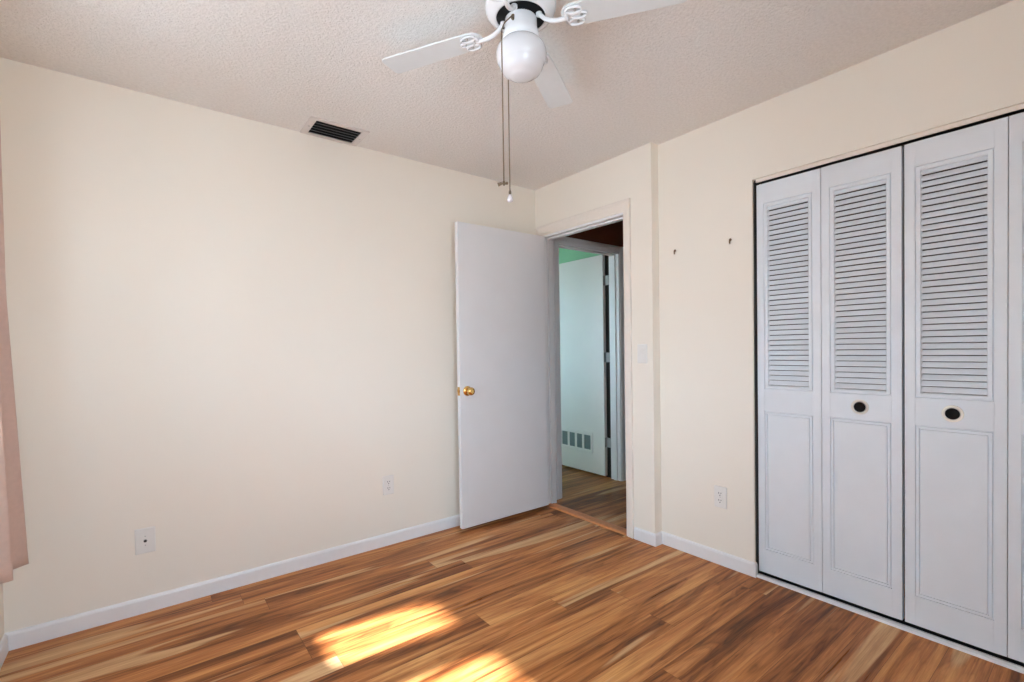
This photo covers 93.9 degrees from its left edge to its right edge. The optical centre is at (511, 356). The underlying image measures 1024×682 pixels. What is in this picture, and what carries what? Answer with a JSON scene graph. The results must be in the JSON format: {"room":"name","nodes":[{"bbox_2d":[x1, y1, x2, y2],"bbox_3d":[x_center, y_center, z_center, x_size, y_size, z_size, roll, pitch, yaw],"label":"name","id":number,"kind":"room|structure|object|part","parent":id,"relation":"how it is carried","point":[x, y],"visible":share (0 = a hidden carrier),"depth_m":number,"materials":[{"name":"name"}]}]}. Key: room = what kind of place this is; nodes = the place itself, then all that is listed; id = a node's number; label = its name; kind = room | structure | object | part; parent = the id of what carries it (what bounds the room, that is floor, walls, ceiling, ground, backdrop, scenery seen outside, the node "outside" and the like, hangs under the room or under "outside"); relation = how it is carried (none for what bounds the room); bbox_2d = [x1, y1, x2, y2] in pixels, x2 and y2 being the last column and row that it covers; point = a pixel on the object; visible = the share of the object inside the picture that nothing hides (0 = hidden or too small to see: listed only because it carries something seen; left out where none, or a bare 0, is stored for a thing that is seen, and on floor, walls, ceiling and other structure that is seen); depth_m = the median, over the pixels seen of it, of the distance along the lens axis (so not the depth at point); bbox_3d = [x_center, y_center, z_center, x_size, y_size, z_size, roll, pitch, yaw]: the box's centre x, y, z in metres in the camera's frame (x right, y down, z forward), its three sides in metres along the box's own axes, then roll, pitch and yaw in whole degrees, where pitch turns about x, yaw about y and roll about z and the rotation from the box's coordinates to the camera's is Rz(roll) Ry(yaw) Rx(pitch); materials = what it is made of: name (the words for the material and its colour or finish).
{"room":"empty bedroom","nodes":[
{"label":"empty bedroom","id":0,"kind":"room"},
{"bbox_2d":[0,583,3,640],"bbox_3d":[-1.073,0.002,0.488,0.150,2.440,3.586,-2,1,-38],"label":"wall","id":1,"kind":"structure","parent":0,"point":[1,585],"depth_m":1.94,"materials":[{"name":"beige paint"}]},
{"bbox_2d":[0,634,8,668],"bbox_3d":[-0.987,1.183,0.554,0.012,0.074,3.574,-2,1,-38],"label":"baseboard","id":2,"kind":"structure","parent":1,"relation":"attached to","point":[4,648],"depth_m":1.91,"materials":[{"name":"white paint"}]},
{"bbox_2d":[0,129,28,583],"bbox_3d":[-1.101,-0.115,0.741,0.121,1.790,2.521,-2,1,-38],"label":"curtain","id":3,"kind":"object","parent":1,"relation":"hanging from","point":[13,540],"visible":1,"depth_m":1.63,"materials":[{"name":"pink fabric"}]},
{"bbox_2d":[0,57,622,632],"bbox_3d":[-0.207,-0.064,3.514,5.225,2.440,0.188,-2,1,-38],"label":"wall","id":4,"kind":"structure","parent":0,"point":[227,332],"depth_m":2.41,"materials":[{"name":"beige paint"}]},
{"bbox_2d":[134,526,155,554],"bbox_3d":[-1.724,0.864,2.248,0.078,0.118,0.012,-2,1,-38],"label":"cable jack plate","id":5,"kind":"object","parent":4,"relation":"attached to","point":[145,538],"visible":1,"depth_m":2.25,"materials":[{"name":"white plastic"}]},
{"bbox_2d":[4,514,459,650],"bbox_3d":[-0.935,1.142,2.861,2.918,0.074,0.012,-2,1,-38],"label":"baseboard","id":6,"kind":"structure","parent":4,"relation":"attached to","point":[27,636],"depth_m":2.39,"materials":[{"name":"white paint"}]},
{"bbox_2d":[383,475,393,494],"bbox_3d":[-0.771,0.800,2.987,0.072,0.118,0.009,-2,1,-38],"label":"wall outlet","id":7,"kind":"object","parent":4,"relation":"attached to","point":[388,481],"visible":1,"depth_m":2.98,"materials":[{"name":"white plastic"}]},
{"bbox_2d":[553,237,625,499],"bbox_3d":[0.648,0.075,4.118,0.862,2.114,0.128,-2,1,-38],"label":"door frame","id":8,"kind":"structure","parent":4,"relation":"attached to","point":[615,253],"depth_m":4.31,"materials":[{"name":"white paint"}]},
{"bbox_2d":[0,0,1013,189],"bbox_3d":[0.236,-1.331,2.894,5.225,0.100,6.100,-2,1,-38],"label":"ceiling","id":9,"kind":"structure","parent":0,"point":[657,76],"depth_m":2.03,"materials":[{"name":"white paint"}]},
{"bbox_2d":[300,116,369,145],"bbox_3d":[-0.988,-1.251,2.666,0.316,0.012,0.224,-2,1,-38],"label":"ceiling vent","id":10,"kind":"object","parent":9,"relation":"in","point":[314,126],"visible":1,"depth_m":2.66,"materials":[{"name":"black metal"}]},
{"bbox_2d":[382,0,686,202],"bbox_3d":[0.035,-0.911,1.671,0.838,0.690,0.838,-1,1,-24],"label":"ceiling fan","id":11,"kind":"object","parent":9,"relation":"hanging from","point":[522,56],"visible":1,"depth_m":1.63,"materials":[{"name":"white metal"}]},
{"bbox_3d":[-0.292,-1.137,1.790,0.401,0.024,0.112,-1,1,21],"label":"blade","id":12,"kind":"part","parent":11,"relation":"part of","materials":[{"name":"white laminate"}]},
{"bbox_3d":[-0.010,-0.864,1.593,0.006,0.571,0.064,0,1,45],"label":"pull chain","id":13,"kind":"part","parent":11,"relation":"part of","materials":[{"name":"silver metal"}]},
{"bbox_3d":[0.003,-0.887,1.749,0.005,0.540,0.059,-2,1,-33],"label":"pull chain","id":14,"kind":"part","parent":11,"relation":"part of","materials":[{"name":"silver metal"}]},
{"bbox_2d":[503,9,538,37],"bbox_3d":[0.031,-1.142,1.667,0.128,0.085,0.128,-2,1,-38],"label":"light fixture","id":15,"kind":"object","parent":11,"relation":"attached to","point":[520,20],"depth_m":1.62,"materials":[{"name":"white metal"}]},
{"bbox_3d":[0.033,-1.039,1.669,0.176,0.138,0.176,-2,1,-38],"label":"glass globe","id":16,"kind":"part","parent":11,"relation":"part of"},
{"bbox_3d":[0.154,-1.147,1.990,0.112,0.024,0.401,-1,1,21],"label":"blade","id":17,"kind":"part","parent":11,"relation":"part of","materials":[{"name":"white laminate"}]},
{"bbox_3d":[0.354,-1.143,1.545,0.401,0.024,0.112,-1,1,21],"label":"blade","id":18,"kind":"part","parent":11,"relation":"part of","materials":[{"name":"white laminate"}]},
{"bbox_2d":[0,465,1023,681],"bbox_3d":[0.276,1.199,2.938,5.225,0.080,6.100,-2,1,-38],"label":"floor","id":19,"kind":"structure","parent":0,"point":[545,593],"depth_m":2.08,"materials":[{"name":"brown wood"}]},
{"bbox_2d":[546,503,626,535],"bbox_3d":[0.531,1.142,3.405,0.087,0.010,0.767,-2,1,-38],"label":"threshold","id":20,"kind":"object","parent":19,"relation":"on","point":[607,525],"visible":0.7,"depth_m":3.37,"materials":[{"name":"orange wood"}]},
{"bbox_2d":[757,571,1023,673],"bbox_3d":[1.674,1.139,2.032,0.056,0.026,1.226,-2,1,-38],"label":"floor track","id":21,"kind":"object","parent":19,"relation":"on","point":[1012,664],"visible":0.9,"depth_m":2.04,"materials":[{"name":"white metal"}]},
{"bbox_2d":[559,248,599,263],"bbox_3d":[-0.499,-0.081,4.741,2.075,2.440,2.249,-2,1,-38],"label":"wall","id":22,"kind":"structure","parent":0,"point":[565,255],"depth_m":4.85,"materials":[{"name":"green paint"}]},
{"bbox_2d":[559,255,610,475],"bbox_3d":[0.652,0.079,4.699,0.044,2.050,0.790,-2,1,-38],"label":"door","id":23,"kind":"structure","parent":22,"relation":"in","point":[584,356],"depth_m":4.62,"materials":[{"name":"paint"}]},
{"bbox_2d":[561,427,592,452],"bbox_3d":[0.631,0.819,4.724,0.008,0.197,0.446,-2,1,-38],"label":"vent grille","id":24,"kind":"object","parent":23,"relation":"attached to","point":[574,439],"depth_m":4.71,"materials":[{"name":"metal"}]},
{"bbox_2d":[535,142,661,533],"bbox_3d":[0.565,-0.073,3.346,0.100,2.440,1.071,-2,1,-38],"label":"wall","id":25,"kind":"structure","parent":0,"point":[633,174],"depth_m":2.96,"materials":[{"name":"beige paint"}]},
{"bbox_2d":[536,198,633,537],"bbox_3d":[0.520,0.073,3.398,0.118,2.146,0.895,-2,1,-38],"label":"door frame","id":26,"kind":"structure","parent":25,"relation":"attached to","point":[617,211],"depth_m":3.24,"materials":[{"name":"beige paint"}]},
{"bbox_2d":[455,221,548,528],"bbox_3d":[-0.047,0.117,3.390,0.785,2.026,0.157,-2,1,-38],"label":"door","id":27,"kind":"structure","parent":26,"relation":"attached to","point":[500,273],"depth_m":3.34,"materials":[{"name":"white paint"}]},
{"bbox_3d":[-0.275,0.226,3.148,0.054,0.054,0.052,-2,1,-38],"label":"knob","id":28,"kind":"part","parent":27,"relation":"part of","materials":[{"name":"gold metal"}]},
{"bbox_2d":[637,344,646,362],"bbox_3d":[0.802,-0.020,2.951,0.010,0.118,0.072,-2,1,-38],"label":"light switch","id":29,"kind":"object","parent":25,"relation":"attached to","point":[641,348],"visible":1,"depth_m":2.95,"materials":[{"name":"white plastic"}]},
{"bbox_2d":[634,527,661,546],"bbox_3d":[0.847,1.112,2.980,0.068,0.074,0.161,-2,1,-38],"label":"baseboard","id":30,"kind":"structure","parent":25,"relation":"attached to","point":[650,538],"depth_m":2.94,"materials":[{"name":"white paint"}]},
{"bbox_2d":[658,0,1023,561],"bbox_3d":[1.716,-0.067,1.969,0.100,2.440,2.515,-2,1,-38],"label":"wall","id":31,"kind":"structure","parent":0,"point":[972,67],"depth_m":2.55,"materials":[{"name":"beige paint"}]},
{"bbox_2d":[661,531,757,577],"bbox_3d":[1.695,1.117,1.959,0.024,0.074,2.515,-2,1,-38],"label":"baseboard","id":32,"kind":"structure","parent":31,"relation":"attached to","point":[747,567],"depth_m":2.68,"materials":[{"name":"white paint"}]},
{"bbox_2d":[714,485,726,508],"bbox_3d":[1.151,0.774,2.642,0.009,0.118,0.072,-2,1,-38],"label":"wall outlet","id":33,"kind":"object","parent":31,"relation":"attached to","point":[720,493],"visible":1,"depth_m":2.64,"materials":[{"name":"white plastic"}]},
{"bbox_2d":[717,498,722,503],"bbox_3d":[1.150,0.794,2.641,0.004,0.029,0.034,-2,1,-38],"label":"receptacle","id":34,"kind":"object","parent":33,"relation":"attached to","point":[719,500],"depth_m":2.64,"materials":[{"name":"white plastic"}]},
{"bbox_2d":[753,103,1023,572],"bbox_3d":[1.666,0.119,2.026,0.058,2.067,1.234,-2,1,-38],"label":"door frame","id":35,"kind":"structure","parent":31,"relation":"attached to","point":[1019,108],"depth_m":2.29,"materials":[{"name":"beige paint"}]},
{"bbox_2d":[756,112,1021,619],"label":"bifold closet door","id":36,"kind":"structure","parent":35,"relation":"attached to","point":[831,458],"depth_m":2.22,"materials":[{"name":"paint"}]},
{"bbox_3d":[1.388,0.641,2.396,0.015,0.720,0.227,-2,1,-38],"label":"raised panel","id":37,"kind":"part","parent":36,"relation":"part of","materials":[{"name":"paint"}]},
{"bbox_2d":[854,402,865,411],"bbox_3d":[1.558,0.224,2.143,0.005,0.045,0.045,-2,1,-38],"label":"door knob","id":38,"kind":"object","parent":36,"relation":"attached to","point":[858,406],"depth_m":2.14,"materials":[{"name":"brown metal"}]},
{"bbox_3d":[1.573,0.642,2.158,0.015,0.720,0.233,-2,1,-38],"label":"raised panel","id":39,"kind":"part","parent":36,"relation":"part of","materials":[{"name":"paint"}]},
{"bbox_2d":[904,112,1023,662],"bbox_3d":[1.851,0.120,1.786,0.036,2.015,0.604,-2,1,-38],"label":"bifold closet door","id":40,"kind":"structure","parent":35,"relation":"attached to","point":[964,454],"depth_m":1.87,"materials":[{"name":"paint"}]},
{"bbox_2d":[945,408,959,419],"bbox_3d":[1.748,0.226,1.898,0.005,0.045,0.045,-2,1,-38],"label":"door knob","id":41,"kind":"object","parent":40,"relation":"attached to","point":[950,413],"depth_m":1.90,"materials":[{"name":"brown metal"}]},
{"bbox_3d":[1.763,0.643,1.911,0.015,0.720,0.234,-2,1,-38],"label":"raised panel","id":42,"kind":"part","parent":40,"relation":"part of","materials":[{"name":"paint"}]},
{"bbox_3d":[1.948,0.644,1.672,0.015,0.720,0.229,-2,1,-38],"label":"raised panel","id":43,"kind":"part","parent":40,"relation":"part of","materials":[{"name":"paint"}]}
]}

